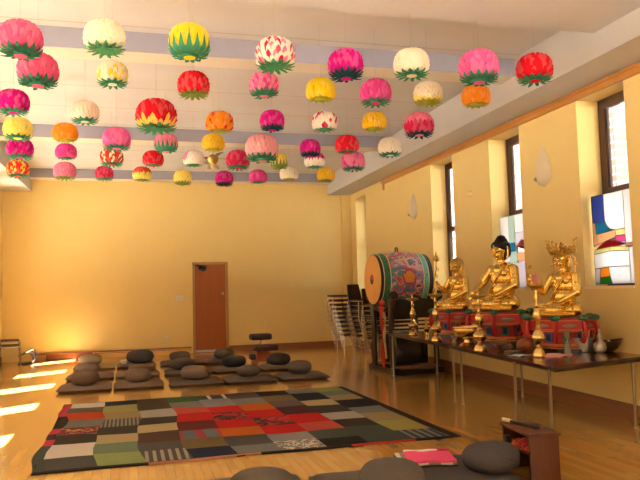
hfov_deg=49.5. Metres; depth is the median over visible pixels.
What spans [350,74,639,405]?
wall
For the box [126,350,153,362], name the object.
cushion
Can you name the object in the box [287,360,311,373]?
cushion
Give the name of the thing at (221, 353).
cushion
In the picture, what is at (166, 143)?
lantern
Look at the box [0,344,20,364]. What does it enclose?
stool
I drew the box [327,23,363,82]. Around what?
lantern
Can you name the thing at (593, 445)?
floor
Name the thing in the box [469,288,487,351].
candlestick
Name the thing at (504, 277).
statue
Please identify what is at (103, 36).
lantern
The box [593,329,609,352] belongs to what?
vase
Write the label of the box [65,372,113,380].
mat
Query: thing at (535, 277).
candle
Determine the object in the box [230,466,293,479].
cushion
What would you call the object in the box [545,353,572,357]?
booklet
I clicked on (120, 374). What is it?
mat
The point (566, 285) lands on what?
statue
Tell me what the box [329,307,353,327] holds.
stool
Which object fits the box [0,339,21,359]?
stool
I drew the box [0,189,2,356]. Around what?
wall
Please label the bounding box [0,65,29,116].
lantern
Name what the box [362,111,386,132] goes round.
lantern
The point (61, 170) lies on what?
lantern
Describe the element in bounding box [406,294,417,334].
candlestick
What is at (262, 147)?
lantern
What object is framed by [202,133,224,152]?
lantern
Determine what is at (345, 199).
pillar
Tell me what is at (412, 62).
lantern
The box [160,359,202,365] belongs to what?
mat
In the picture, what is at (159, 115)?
lantern
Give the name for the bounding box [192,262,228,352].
door
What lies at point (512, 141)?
window
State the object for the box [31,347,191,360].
baseboard
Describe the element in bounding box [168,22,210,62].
lantern
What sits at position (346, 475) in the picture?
mat
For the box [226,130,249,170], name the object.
lantern
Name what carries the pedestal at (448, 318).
on the altar table at (446, 342)
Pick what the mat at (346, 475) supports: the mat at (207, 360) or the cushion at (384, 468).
the cushion at (384, 468)
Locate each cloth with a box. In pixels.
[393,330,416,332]
[394,447,457,467]
[511,437,528,452]
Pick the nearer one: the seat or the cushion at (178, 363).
the cushion at (178, 363)
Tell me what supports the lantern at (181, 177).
hanging from the ceiling
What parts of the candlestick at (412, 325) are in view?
stem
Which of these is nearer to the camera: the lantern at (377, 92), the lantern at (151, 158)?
the lantern at (377, 92)
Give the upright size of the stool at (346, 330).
0.456 m
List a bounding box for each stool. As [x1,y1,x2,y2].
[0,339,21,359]
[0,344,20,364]
[325,295,349,313]
[326,299,351,318]
[328,303,352,322]
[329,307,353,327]
[330,312,348,331]
[332,316,354,335]
[333,320,357,340]
[334,324,359,344]
[336,329,360,348]
[337,333,361,353]
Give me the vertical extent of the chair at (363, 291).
0.801 m
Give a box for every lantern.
[0,18,43,60]
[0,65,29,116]
[2,116,32,141]
[5,139,33,160]
[6,159,29,178]
[16,53,59,89]
[52,122,78,143]
[53,161,76,180]
[55,143,76,160]
[70,100,99,125]
[83,0,125,58]
[95,166,113,180]
[96,56,128,89]
[99,112,123,167]
[102,89,130,151]
[132,166,151,181]
[135,98,177,134]
[142,150,163,167]
[154,132,177,153]
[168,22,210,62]
[173,150,191,185]
[177,14,209,100]
[183,126,204,167]
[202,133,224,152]
[205,110,233,134]
[215,171,232,186]
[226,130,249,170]
[245,127,278,163]
[249,13,278,99]
[249,169,266,183]
[255,16,294,74]
[259,109,284,132]
[270,143,287,169]
[280,148,298,181]
[300,119,320,157]
[304,153,324,169]
[306,36,335,103]
[312,111,337,132]
[317,157,334,181]
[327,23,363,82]
[335,122,358,154]
[341,152,365,171]
[359,26,391,107]
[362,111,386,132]
[378,103,401,158]
[393,13,429,81]
[404,82,434,139]
[413,28,442,107]
[458,19,498,86]
[461,37,490,109]
[515,30,553,87]
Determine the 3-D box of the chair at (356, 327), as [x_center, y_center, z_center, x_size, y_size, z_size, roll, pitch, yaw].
[1.121,2.268,16.273,0.471,0.801,0.499,1,-5,-35]
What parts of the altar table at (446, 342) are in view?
leg, leg, leg, leg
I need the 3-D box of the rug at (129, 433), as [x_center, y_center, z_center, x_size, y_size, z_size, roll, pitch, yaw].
[-1.082,2.134,8.320,4.085,0.020,3.996,0,-4,-15]
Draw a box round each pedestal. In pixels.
[428,308,476,336]
[464,308,533,344]
[520,313,599,352]
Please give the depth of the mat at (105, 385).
10.95 m
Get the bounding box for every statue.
[433,252,470,309]
[468,235,520,309]
[527,237,582,315]
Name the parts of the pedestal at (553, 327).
lotus knob, panel, lotus knob, gilt moulding, gilt seat, lotus knob, lotus knob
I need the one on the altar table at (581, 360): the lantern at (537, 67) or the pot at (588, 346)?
the pot at (588, 346)
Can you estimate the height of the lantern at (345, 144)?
0.860 m
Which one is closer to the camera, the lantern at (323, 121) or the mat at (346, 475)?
the mat at (346, 475)
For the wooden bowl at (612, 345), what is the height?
0.142 m
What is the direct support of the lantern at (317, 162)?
hanging from the ceiling
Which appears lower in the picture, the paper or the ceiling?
the paper
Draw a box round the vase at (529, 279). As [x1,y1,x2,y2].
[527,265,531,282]
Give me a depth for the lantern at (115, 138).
9.55 m
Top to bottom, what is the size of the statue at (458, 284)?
0.921 m
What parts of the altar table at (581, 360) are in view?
leg, leg, leg, leg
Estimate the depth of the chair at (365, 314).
15.38 m
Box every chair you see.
[249,333,277,364]
[347,284,361,317]
[348,296,362,321]
[349,297,361,327]
[350,306,363,331]
[351,311,364,335]
[352,315,362,340]
[353,318,379,344]
[354,324,369,349]
[355,327,379,354]
[361,288,370,324]
[362,301,387,328]
[362,307,370,333]
[363,310,383,338]
[364,316,387,343]
[364,321,387,348]
[365,324,381,353]
[366,330,381,358]
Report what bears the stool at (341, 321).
on the stool at (346, 325)
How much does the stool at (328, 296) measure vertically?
0.456 m
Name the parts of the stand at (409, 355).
post, cradle rail, foot rail, post, gilt rail, foot rail, post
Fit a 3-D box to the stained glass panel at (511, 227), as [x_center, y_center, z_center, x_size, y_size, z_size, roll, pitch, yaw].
[2.902,0.165,10.276,0.009,1.087,0.918,-1,-4,-12]
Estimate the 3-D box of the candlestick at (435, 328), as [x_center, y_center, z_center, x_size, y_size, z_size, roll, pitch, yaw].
[1.621,1.045,9.710,0.204,0.749,0.204,0,-4,-15]
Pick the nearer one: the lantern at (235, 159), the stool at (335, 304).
the lantern at (235, 159)
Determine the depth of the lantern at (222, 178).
13.64 m
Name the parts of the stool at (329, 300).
seat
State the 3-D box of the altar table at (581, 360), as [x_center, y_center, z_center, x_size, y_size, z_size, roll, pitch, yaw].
[2.505,1.635,7.805,1.520,0.750,2.660,0,-4,-15]
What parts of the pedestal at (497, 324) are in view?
lotus knob, panel, lotus knob, gilt moulding, gilt seat, panel, lotus knob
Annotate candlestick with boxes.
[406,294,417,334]
[428,288,441,341]
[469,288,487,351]
[527,284,545,357]
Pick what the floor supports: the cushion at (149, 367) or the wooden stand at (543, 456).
the wooden stand at (543, 456)
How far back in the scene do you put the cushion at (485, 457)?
5.22 m
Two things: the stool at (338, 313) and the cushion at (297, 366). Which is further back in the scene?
the stool at (338, 313)
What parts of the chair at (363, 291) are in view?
backrest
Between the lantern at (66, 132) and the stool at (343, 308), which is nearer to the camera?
the lantern at (66, 132)
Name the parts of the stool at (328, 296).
seat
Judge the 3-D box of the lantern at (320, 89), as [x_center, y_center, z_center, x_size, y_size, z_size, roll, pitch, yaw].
[0.001,-1.888,7.366,0.322,0.844,0.320,-4,-5,32]
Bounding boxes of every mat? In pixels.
[56,381,111,392]
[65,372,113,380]
[73,363,115,370]
[113,379,164,389]
[115,369,159,377]
[117,361,155,368]
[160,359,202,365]
[164,367,212,375]
[168,376,224,386]
[202,358,221,363]
[207,473,300,479]
[211,366,260,372]
[222,373,278,383]
[258,364,287,370]
[275,371,330,380]
[308,470,360,479]
[422,454,522,479]
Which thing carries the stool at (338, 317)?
on the stool at (341, 321)
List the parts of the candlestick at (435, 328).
stem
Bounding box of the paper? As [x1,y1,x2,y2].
[507,354,531,356]
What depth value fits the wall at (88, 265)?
17.64 m
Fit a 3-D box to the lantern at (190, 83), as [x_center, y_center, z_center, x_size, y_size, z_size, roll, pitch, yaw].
[-1.288,-1.870,7.038,0.338,0.862,0.329,1,-5,-28]
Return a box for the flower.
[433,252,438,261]
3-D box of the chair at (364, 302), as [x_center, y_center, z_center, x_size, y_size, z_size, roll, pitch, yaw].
[1.230,1.573,15.370,0.471,0.801,0.499,1,-5,-35]
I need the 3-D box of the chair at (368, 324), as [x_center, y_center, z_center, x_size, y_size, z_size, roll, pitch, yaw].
[1.273,1.884,15.357,0.471,0.801,0.499,1,-5,-35]
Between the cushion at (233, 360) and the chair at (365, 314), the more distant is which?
the chair at (365, 314)
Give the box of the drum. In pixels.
[364,247,433,305]
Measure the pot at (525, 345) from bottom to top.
0.163 m
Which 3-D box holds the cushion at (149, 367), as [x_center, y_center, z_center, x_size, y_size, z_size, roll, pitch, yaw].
[-3.355,2.417,13.051,0.500,0.115,0.320,0,-4,-15]
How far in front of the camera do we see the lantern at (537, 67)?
6.58 m
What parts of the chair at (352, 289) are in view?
backrest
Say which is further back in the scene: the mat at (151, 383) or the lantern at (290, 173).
the lantern at (290, 173)
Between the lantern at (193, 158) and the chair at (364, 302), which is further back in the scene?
the chair at (364, 302)
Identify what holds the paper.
on the altar table at (581, 360)
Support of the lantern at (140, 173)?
hanging from the ceiling
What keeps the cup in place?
on the altar table at (446, 342)
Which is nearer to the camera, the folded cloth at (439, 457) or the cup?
the folded cloth at (439, 457)
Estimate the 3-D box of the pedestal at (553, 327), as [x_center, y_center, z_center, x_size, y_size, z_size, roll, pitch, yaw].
[2.735,1.050,7.902,0.729,0.417,0.902,1,-5,-33]
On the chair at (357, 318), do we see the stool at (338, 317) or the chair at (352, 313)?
the chair at (352, 313)
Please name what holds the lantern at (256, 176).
hanging from the ceiling
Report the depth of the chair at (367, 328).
15.35 m
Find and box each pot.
[516,337,535,352]
[573,336,594,351]
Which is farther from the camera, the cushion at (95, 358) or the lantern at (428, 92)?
the cushion at (95, 358)
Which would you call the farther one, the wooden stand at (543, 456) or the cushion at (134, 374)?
the cushion at (134, 374)
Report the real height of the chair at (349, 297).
0.801 m
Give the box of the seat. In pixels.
[18,348,37,364]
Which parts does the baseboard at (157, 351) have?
panel, rail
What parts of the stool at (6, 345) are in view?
seat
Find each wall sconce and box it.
[408,193,416,219]
[533,146,550,186]
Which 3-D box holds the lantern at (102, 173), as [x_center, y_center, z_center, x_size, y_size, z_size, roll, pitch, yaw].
[-3.987,-1.527,12.809,0.346,0.868,0.337,0,-5,-24]
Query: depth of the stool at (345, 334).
16.61 m
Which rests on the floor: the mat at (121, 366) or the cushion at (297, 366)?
the mat at (121, 366)
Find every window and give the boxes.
[437,162,454,290]
[506,134,525,289]
[584,90,634,288]
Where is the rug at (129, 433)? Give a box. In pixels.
[31,386,460,475]
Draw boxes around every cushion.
[71,371,98,384]
[76,362,99,371]
[78,354,101,363]
[124,368,150,381]
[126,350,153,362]
[128,365,154,370]
[169,351,189,359]
[169,358,193,369]
[181,365,208,379]
[214,348,233,358]
[222,355,245,366]
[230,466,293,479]
[237,365,259,376]
[267,353,290,364]
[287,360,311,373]
[360,457,424,479]
[462,440,519,473]
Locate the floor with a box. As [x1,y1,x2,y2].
[0,346,639,479]
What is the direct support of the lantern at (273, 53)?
hanging from the ceiling
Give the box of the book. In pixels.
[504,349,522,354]
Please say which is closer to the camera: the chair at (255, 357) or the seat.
the chair at (255, 357)
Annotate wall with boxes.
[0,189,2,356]
[2,180,343,361]
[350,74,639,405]
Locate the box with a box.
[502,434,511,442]
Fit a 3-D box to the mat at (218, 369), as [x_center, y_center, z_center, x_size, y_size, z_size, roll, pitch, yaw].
[-1.627,2.483,13.368,0.877,0.089,0.740,0,-4,-16]
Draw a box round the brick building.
[450,102,628,261]
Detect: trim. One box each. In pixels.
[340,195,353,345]
[380,62,639,184]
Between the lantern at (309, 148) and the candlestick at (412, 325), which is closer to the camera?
the lantern at (309, 148)
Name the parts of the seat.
seat, frame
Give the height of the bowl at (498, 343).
0.132 m
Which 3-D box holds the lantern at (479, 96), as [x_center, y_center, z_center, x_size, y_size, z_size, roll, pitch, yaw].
[1.731,-1.903,7.751,0.328,0.844,0.328,2,-6,-41]
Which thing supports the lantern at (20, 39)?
hanging from the ceiling
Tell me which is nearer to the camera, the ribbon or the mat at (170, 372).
the ribbon
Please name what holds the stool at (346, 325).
on the stool at (346, 330)
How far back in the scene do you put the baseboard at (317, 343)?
18.41 m
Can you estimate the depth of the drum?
12.39 m
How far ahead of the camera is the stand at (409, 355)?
12.31 m
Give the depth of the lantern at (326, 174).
13.50 m
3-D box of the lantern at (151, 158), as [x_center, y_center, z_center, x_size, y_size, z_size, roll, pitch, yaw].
[-2.743,-1.628,11.393,0.346,0.856,0.348,2,-5,-36]
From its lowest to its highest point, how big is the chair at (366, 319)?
0.801 m
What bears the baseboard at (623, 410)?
attached to the wall at (559, 211)
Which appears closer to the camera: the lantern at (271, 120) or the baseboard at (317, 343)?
the lantern at (271, 120)
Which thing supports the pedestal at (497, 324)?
on the altar table at (581, 360)
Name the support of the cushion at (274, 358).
on the mat at (268, 367)
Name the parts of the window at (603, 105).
sill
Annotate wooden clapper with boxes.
[502,417,539,428]
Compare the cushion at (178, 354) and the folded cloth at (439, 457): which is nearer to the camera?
the folded cloth at (439, 457)
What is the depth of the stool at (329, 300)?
16.61 m
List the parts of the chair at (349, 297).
backrest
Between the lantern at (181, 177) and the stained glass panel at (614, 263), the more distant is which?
the lantern at (181, 177)
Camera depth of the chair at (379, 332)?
15.35 m
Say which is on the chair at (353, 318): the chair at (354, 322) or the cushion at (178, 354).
the chair at (354, 322)
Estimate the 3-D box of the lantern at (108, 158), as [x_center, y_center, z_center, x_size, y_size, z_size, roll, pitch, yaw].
[-3.345,-1.617,11.131,0.383,0.880,0.374,-5,-5,36]
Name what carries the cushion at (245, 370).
on the mat at (262, 377)
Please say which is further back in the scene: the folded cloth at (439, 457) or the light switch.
the light switch
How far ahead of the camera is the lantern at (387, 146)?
10.58 m
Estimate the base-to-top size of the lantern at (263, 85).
0.867 m
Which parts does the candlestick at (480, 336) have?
stem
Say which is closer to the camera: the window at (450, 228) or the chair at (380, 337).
the window at (450, 228)
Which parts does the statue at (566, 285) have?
crown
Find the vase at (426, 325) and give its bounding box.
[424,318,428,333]
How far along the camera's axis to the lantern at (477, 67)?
6.46 m
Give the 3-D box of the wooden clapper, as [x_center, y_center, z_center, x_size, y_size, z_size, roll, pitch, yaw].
[1.628,1.490,5.648,0.035,0.034,0.400,1,-5,-27]
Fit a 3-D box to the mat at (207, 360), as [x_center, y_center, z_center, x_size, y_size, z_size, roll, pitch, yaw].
[-2.108,2.624,15.107,0.877,0.089,0.720,0,-4,-16]
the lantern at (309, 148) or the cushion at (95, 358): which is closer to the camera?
the lantern at (309, 148)
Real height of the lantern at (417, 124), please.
0.891 m
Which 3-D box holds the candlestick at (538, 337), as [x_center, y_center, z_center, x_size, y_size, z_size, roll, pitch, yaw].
[2.271,0.794,7.246,0.173,0.856,0.173,0,-4,-15]
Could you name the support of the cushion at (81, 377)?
on the mat at (105, 385)
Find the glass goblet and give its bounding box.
[563,331,571,353]
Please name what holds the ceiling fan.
hanging from the ceiling
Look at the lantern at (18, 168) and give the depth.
12.00 m
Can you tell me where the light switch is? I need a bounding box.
[176,295,183,300]
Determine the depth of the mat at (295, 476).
5.33 m
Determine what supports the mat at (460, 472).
on the floor
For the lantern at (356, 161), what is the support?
hanging from the ceiling
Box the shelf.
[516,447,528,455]
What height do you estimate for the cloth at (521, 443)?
0.074 m
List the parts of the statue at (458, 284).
lotus stem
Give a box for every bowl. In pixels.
[452,325,482,346]
[491,339,510,349]
[592,338,622,351]
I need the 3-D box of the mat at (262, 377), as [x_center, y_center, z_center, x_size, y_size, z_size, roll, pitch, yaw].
[-1.196,2.358,11.812,0.877,0.089,0.800,0,-4,-15]
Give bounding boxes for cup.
[451,335,456,342]
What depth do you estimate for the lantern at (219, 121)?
8.66 m
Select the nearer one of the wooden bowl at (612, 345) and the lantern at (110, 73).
the lantern at (110, 73)
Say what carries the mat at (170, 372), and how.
on the floor
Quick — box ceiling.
[0,0,639,194]
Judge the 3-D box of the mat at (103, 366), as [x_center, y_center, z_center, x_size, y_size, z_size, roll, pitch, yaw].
[-4.702,2.645,14.471,0.836,0.089,0.720,0,-4,-15]
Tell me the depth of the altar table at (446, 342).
10.17 m
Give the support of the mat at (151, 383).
on the floor
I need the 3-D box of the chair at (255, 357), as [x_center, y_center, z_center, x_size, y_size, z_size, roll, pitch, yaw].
[-1.242,2.316,14.820,0.620,0.615,0.540,0,-4,-18]
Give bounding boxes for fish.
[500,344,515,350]
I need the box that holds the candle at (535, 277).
[532,272,539,283]
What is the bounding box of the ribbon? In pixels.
[378,300,387,367]
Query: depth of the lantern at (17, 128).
8.78 m
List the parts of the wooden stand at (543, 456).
panel, panel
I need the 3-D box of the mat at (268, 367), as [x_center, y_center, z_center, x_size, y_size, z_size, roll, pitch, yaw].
[-0.737,2.475,13.563,0.857,0.088,0.740,0,-4,-16]
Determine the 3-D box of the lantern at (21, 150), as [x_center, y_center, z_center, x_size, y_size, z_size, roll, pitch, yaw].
[-4.452,-1.635,10.296,0.392,0.882,0.402,-4,-5,34]
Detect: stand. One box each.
[366,290,444,375]
[500,420,560,479]
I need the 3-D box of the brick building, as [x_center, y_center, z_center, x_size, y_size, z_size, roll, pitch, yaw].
[9.885,-2.526,27.918,6.300,12.200,13.700,0,-4,-15]
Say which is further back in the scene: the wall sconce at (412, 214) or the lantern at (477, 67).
the wall sconce at (412, 214)
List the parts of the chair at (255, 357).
frame, seat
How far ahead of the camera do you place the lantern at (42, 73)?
6.29 m
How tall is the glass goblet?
0.240 m
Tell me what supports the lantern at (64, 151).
hanging from the ceiling
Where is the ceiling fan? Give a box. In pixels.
[183,152,222,170]
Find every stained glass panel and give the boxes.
[500,213,525,287]
[591,188,634,283]
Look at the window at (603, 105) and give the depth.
8.42 m
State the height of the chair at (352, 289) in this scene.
0.801 m
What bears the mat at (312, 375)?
on the floor
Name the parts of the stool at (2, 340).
seat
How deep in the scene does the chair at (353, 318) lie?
16.29 m
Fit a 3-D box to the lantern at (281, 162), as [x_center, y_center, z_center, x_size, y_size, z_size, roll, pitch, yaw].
[-0.710,-1.643,11.842,0.313,0.862,0.313,-2,-4,9]
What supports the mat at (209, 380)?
on the floor
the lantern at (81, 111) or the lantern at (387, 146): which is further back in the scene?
the lantern at (387, 146)
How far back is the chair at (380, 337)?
15.33 m
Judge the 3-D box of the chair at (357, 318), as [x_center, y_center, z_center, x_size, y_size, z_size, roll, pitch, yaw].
[1.025,1.854,16.279,0.471,0.801,0.499,1,-5,-35]
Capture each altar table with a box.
[386,330,523,401]
[451,343,639,429]
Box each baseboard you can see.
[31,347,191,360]
[229,340,342,350]
[355,339,639,423]
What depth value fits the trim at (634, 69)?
9.38 m

